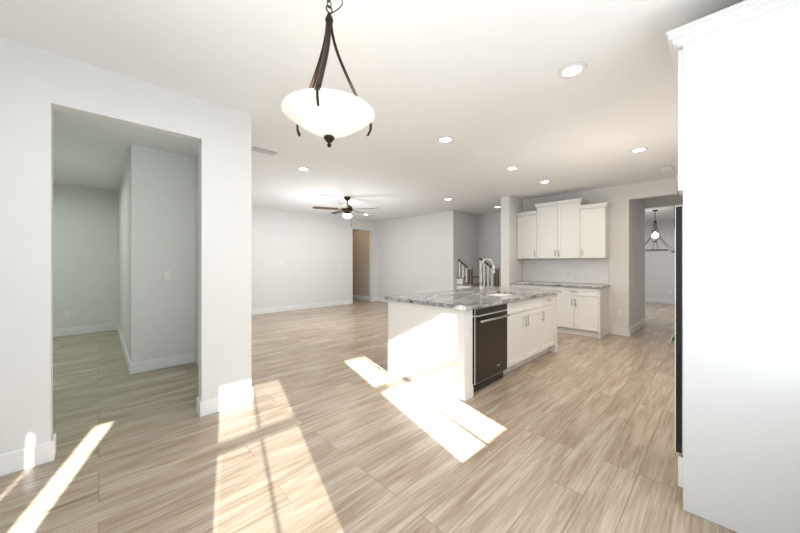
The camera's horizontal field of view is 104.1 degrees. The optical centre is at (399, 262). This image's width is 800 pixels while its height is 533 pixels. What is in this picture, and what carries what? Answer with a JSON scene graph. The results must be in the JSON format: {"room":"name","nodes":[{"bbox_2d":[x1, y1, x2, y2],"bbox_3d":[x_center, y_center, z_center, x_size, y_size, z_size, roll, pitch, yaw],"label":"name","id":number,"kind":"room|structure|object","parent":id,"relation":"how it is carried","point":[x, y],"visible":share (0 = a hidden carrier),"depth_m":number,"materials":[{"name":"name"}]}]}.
{"room":"dining room","nodes":[
{"label":"dining room","id":0,"kind":"room"},
{"bbox_2d":[0,36,250,453],"bbox_3d":[-2.961,-0.040,1.576,4.170,2.740,0.120,0,0,-44],"label":"wall","id":1,"kind":"structure","parent":0,"point":[37,86],"depth_m":2.15,"materials":[{"name":"paint"}]},
{"bbox_2d":[0,295,674,476],"bbox_3d":[0.874,1.262,6.509,16.300,0.135,11.350,0,0,-44],"label":"baseboard","id":2,"kind":"structure","parent":1,"relation":"attached to","point":[25,458],"depth_m":3.76,"materials":[{"name":"paint"}]},
{"bbox_2d":[118,144,194,362],"bbox_3d":[-4.106,-0.040,5.210,0.770,2.740,3.400,0,0,-44],"label":"wall","id":3,"kind":"structure","parent":0,"point":[156,233],"depth_m":3.95,"materials":[{"name":"paint"}]},
{"bbox_2d":[164,270,170,279],"bbox_3d":[-2.945,0.160,3.961,0.072,0.116,0.010,0,0,-44],"label":"light switch","id":4,"kind":"object","parent":3,"relation":"attached to","point":[167,275],"visible":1,"depth_m":3.96,"materials":[{"name":"white plastic"}]},
{"bbox_2d":[195,155,197,353],"bbox_3d":[-2.119,-0.040,3.619,0.120,2.740,1.650,0,0,-44],"label":"wall","id":5,"kind":"structure","parent":0,"point":[196,254],"depth_m":4.12,"materials":[{"name":"paint"}]},
{"bbox_2d":[53,183,375,329],"bbox_3d":[-4.415,-0.040,7.358,10.110,2.740,0.120,0,0,-44],"label":"wall","id":6,"kind":"structure","parent":0,"point":[313,252],"depth_m":7.99,"materials":[{"name":"paint"}]},
{"bbox_2d":[64,310,69,316],"bbox_3d":[-6.061,0.930,5.679,0.072,0.116,0.009,0,0,-44],"label":"outlet","id":7,"kind":"object","parent":6,"relation":"attached to","point":[66,313],"visible":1,"depth_m":5.68,"materials":[{"name":"white plastic"}]},
{"bbox_2d":[0,298,736,532],"bbox_3d":[0.857,1.360,6.527,16.900,0.060,11.800,0,0,-44],"label":"floor","id":8,"kind":"structure","parent":0,"point":[335,426],"depth_m":2.28,"materials":[{"name":"brown wood"}]},
{"bbox_2d":[388,290,560,401],"bbox_3d":[1.126,0.890,4.195,2.427,0.880,1.170,0,0,-44],"label":"kitchen island","id":9,"kind":"object","parent":8,"relation":"on","point":[464,344],"depth_m":3.40,"materials":[{"name":"paint"}]},
{"bbox_2d":[384,286,559,309],"bbox_3d":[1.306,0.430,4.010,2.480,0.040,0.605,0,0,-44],"label":"island countertop","id":10,"kind":"structure","parent":9,"relation":"on","point":[458,301],"depth_m":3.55,"materials":[{"name":"grey stone"}]},
{"bbox_2d":[457,258,499,288],"bbox_3d":[2.321,0.600,8.373,0.988,1.460,1.270,0,0,-44],"label":"stairs","id":11,"kind":"structure","parent":8,"relation":"on","point":[469,280],"depth_m":8.22,"materials":[{"name":"paint"}]},
{"bbox_2d":[510,281,549,288],"bbox_3d":[2.868,0.890,6.492,0.585,0.880,0.888,0,0,-44],"label":"base cabinet","id":12,"kind":"object","parent":8,"relation":"on","point":[522,284],"depth_m":6.38,"materials":[{"name":"paint"}]},
{"bbox_2d":[546,285,609,338],"bbox_3d":[3.395,0.890,5.947,0.585,0.880,0.864,0,0,-44],"label":"base cabinet","id":13,"kind":"object","parent":8,"relation":"on","point":[582,308],"depth_m":5.67,"materials":[{"name":"paint"}]},
{"bbox_2d":[666,0,799,532],"bbox_3d":[2.001,0.040,1.710,0.825,2.580,0.771,0,0,-44],"label":"tall cabinet","id":14,"kind":"object","parent":8,"relation":"on","point":[736,334],"visible":1,"depth_m":1.53,"materials":[{"name":"paint"}]},
{"bbox_2d":[0,0,744,220],"bbox_3d":[0.857,-1.440,6.527,16.900,0.060,11.800,0,0,-44],"label":"ceiling","id":15,"kind":"structure","parent":0,"point":[488,89],"depth_m":2.50,"materials":[{"name":"paint"}]},
{"bbox_2d":[251,146,279,155],"bbox_3d":[-1.720,-1.402,3.941,0.340,0.016,0.170,0,0,-44],"label":"ceiling vent","id":16,"kind":"object","parent":15,"relation":"in","point":[263,150],"visible":0.88,"depth_m":3.92,"materials":[{"name":"metal"}]},
{"bbox_2d":[297,167,309,170],"bbox_3d":[-1.453,-1.406,4.700,0.190,0.008,0.190,0,0,-44],"label":"recessed light","id":17,"kind":"object","parent":15,"relation":"in","point":[303,169],"visible":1,"depth_m":4.71,"materials":[{"name":"white"}]},
{"bbox_2d":[280,0,374,147],"bbox_3d":[-0.342,-0.982,1.506,0.440,0.853,0.442,0,0,-44],"label":"light","id":18,"kind":"object","parent":15,"relation":"hanging from","point":[329,115],"visible":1,"depth_m":1.41,"materials":[{"name":"white glass"}]},
{"bbox_2d":[313,196,371,226],"bbox_3d":[-1.149,-1.091,6.762,1.372,0.633,1.351,0,0,-44],"label":"ceiling fan","id":19,"kind":"object","parent":15,"relation":"hanging from","point":[347,209],"visible":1,"depth_m":6.64,"materials":[{"name":"brown wood"}]},
{"bbox_2d":[437,136,453,142],"bbox_3d":[0.522,-1.406,3.576,0.190,0.008,0.190,0,0,-44],"label":"recessed light","id":20,"kind":"object","parent":15,"relation":"in","point":[445,139],"visible":1,"depth_m":3.57,"materials":[{"name":"white"}]},
{"bbox_2d":[506,166,518,169],"bbox_3d":[1.680,-1.406,4.667,0.190,0.008,0.190,0,0,-44],"label":"recessed light","id":21,"kind":"object","parent":15,"relation":"in","point":[512,168],"visible":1,"depth_m":4.66,"materials":[{"name":"white"}]},
{"bbox_2d":[558,62,586,78],"bbox_3d":[1.264,-1.406,2.291,0.190,0.008,0.190,0,0,-44],"label":"recessed light","id":22,"kind":"object","parent":15,"relation":"in","point":[571,70],"visible":1,"depth_m":2.29,"materials":[{"name":"white"}]},
{"bbox_2d":[630,147,648,152],"bbox_3d":[2.989,-1.406,3.901,0.190,0.008,0.190,0,0,-44],"label":"recessed light","id":23,"kind":"object","parent":15,"relation":"in","point":[639,149],"visible":1,"depth_m":3.88,"materials":[{"name":"white"}]},
{"bbox_2d":[645,210,673,250],"bbox_3d":[6.865,-0.866,8.395,0.898,1.089,0.898,0,0,-44],"label":"dining pendant light","id":24,"kind":"object","parent":15,"relation":"hanging from","point":[655,235],"visible":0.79,"depth_m":8.36,"materials":[{"name":"brown metal"}]},
{"bbox_2d":[657,164,674,171],"bbox_3d":[3.971,-1.402,4.655,0.340,0.016,0.170,0,0,-44],"label":"ceiling vent","id":25,"kind":"object","parent":15,"relation":"in","point":[666,168],"visible":1,"depth_m":4.63,"materials":[{"name":"metal"}]},
{"bbox_2d":[456,211,477,288],"bbox_3d":[1.867,-0.040,8.907,1.080,2.740,0.120,0,0,-44],"label":"wall","id":26,"kind":"structure","parent":0,"point":[466,223],"depth_m":8.84,"materials":[{"name":"paint"}]},
{"bbox_2d":[478,212,500,285],"bbox_3d":[2.987,-0.040,8.654,0.120,2.740,2.040,0,0,-44],"label":"wall","id":27,"kind":"structure","parent":0,"point":[478,237],"depth_m":8.99,"materials":[{"name":"paint"}]},
{"bbox_2d":[501,196,522,286],"bbox_3d":[2.511,-0.040,6.908,0.770,2.740,0.190,0,0,-44],"label":"wall","id":28,"kind":"structure","parent":0,"point":[511,263],"depth_m":6.67,"materials":[{"name":"paint"}]},
{"bbox_2d":[353,177,676,333],"bbox_3d":[1.779,-0.040,8.113,0.150,2.740,10.540,0,0,-44],"label":"wall","id":29,"kind":"structure","parent":0,"point":[416,254],"depth_m":8.77,"materials":[{"name":"paint"}]},
{"bbox_2d":[516,214,535,257],"bbox_3d":[2.810,-0.560,6.755,0.305,0.961,0.430,0,0,-44],"label":"upper cabinet","id":30,"kind":"object","parent":29,"relation":"attached to","point":[526,223],"depth_m":6.66,"materials":[{"name":"paint"}]},
{"bbox_2d":[532,198,587,257],"bbox_3d":[3.240,-0.629,6.309,0.305,1.100,0.928,0,0,-44],"label":"upper cabinet","id":31,"kind":"object","parent":29,"relation":"attached to","point":[571,228],"depth_m":6.16,"materials":[{"name":"paint"}]},
{"bbox_2d":[523,258,608,283],"bbox_3d":[3.334,0.166,6.425,0.011,0.481,1.632,0,0,-44],"label":"backsplash","id":32,"kind":"structure","parent":29,"relation":"attached to","point":[594,271],"depth_m":6.34,"materials":[{"name":"tile"}]},
{"bbox_2d":[584,202,611,257],"bbox_3d":[3.664,-0.560,5.870,0.305,0.961,0.410,0,0,-44],"label":"upper cabinet","id":33,"kind":"object","parent":29,"relation":"attached to","point":[596,218],"depth_m":5.74,"materials":[{"name":"paint"}]},
{"bbox_2d":[617,310,621,316],"bbox_3d":[4.022,0.930,5.719,0.009,0.116,0.072,0,0,-44],"label":"outlet","id":34,"kind":"object","parent":29,"relation":"attached to","point":[619,312],"visible":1,"depth_m":5.71,"materials":[{"name":"white plastic"}]},
{"bbox_2d":[630,199,643,327],"bbox_3d":[4.685,-0.040,6.248,1.440,2.740,0.120,0,0,-44],"label":"wall","id":35,"kind":"structure","parent":0,"point":[636,261],"depth_m":6.07,"materials":[{"name":"paint"}]},
{"bbox_2d":[644,194,682,317],"bbox_3d":[5.239,-0.040,6.797,0.120,2.740,5.940,0,0,-44],"label":"wall","id":36,"kind":"structure","parent":0,"point":[659,274],"depth_m":6.50,"materials":[{"name":"paint"}]}
]}

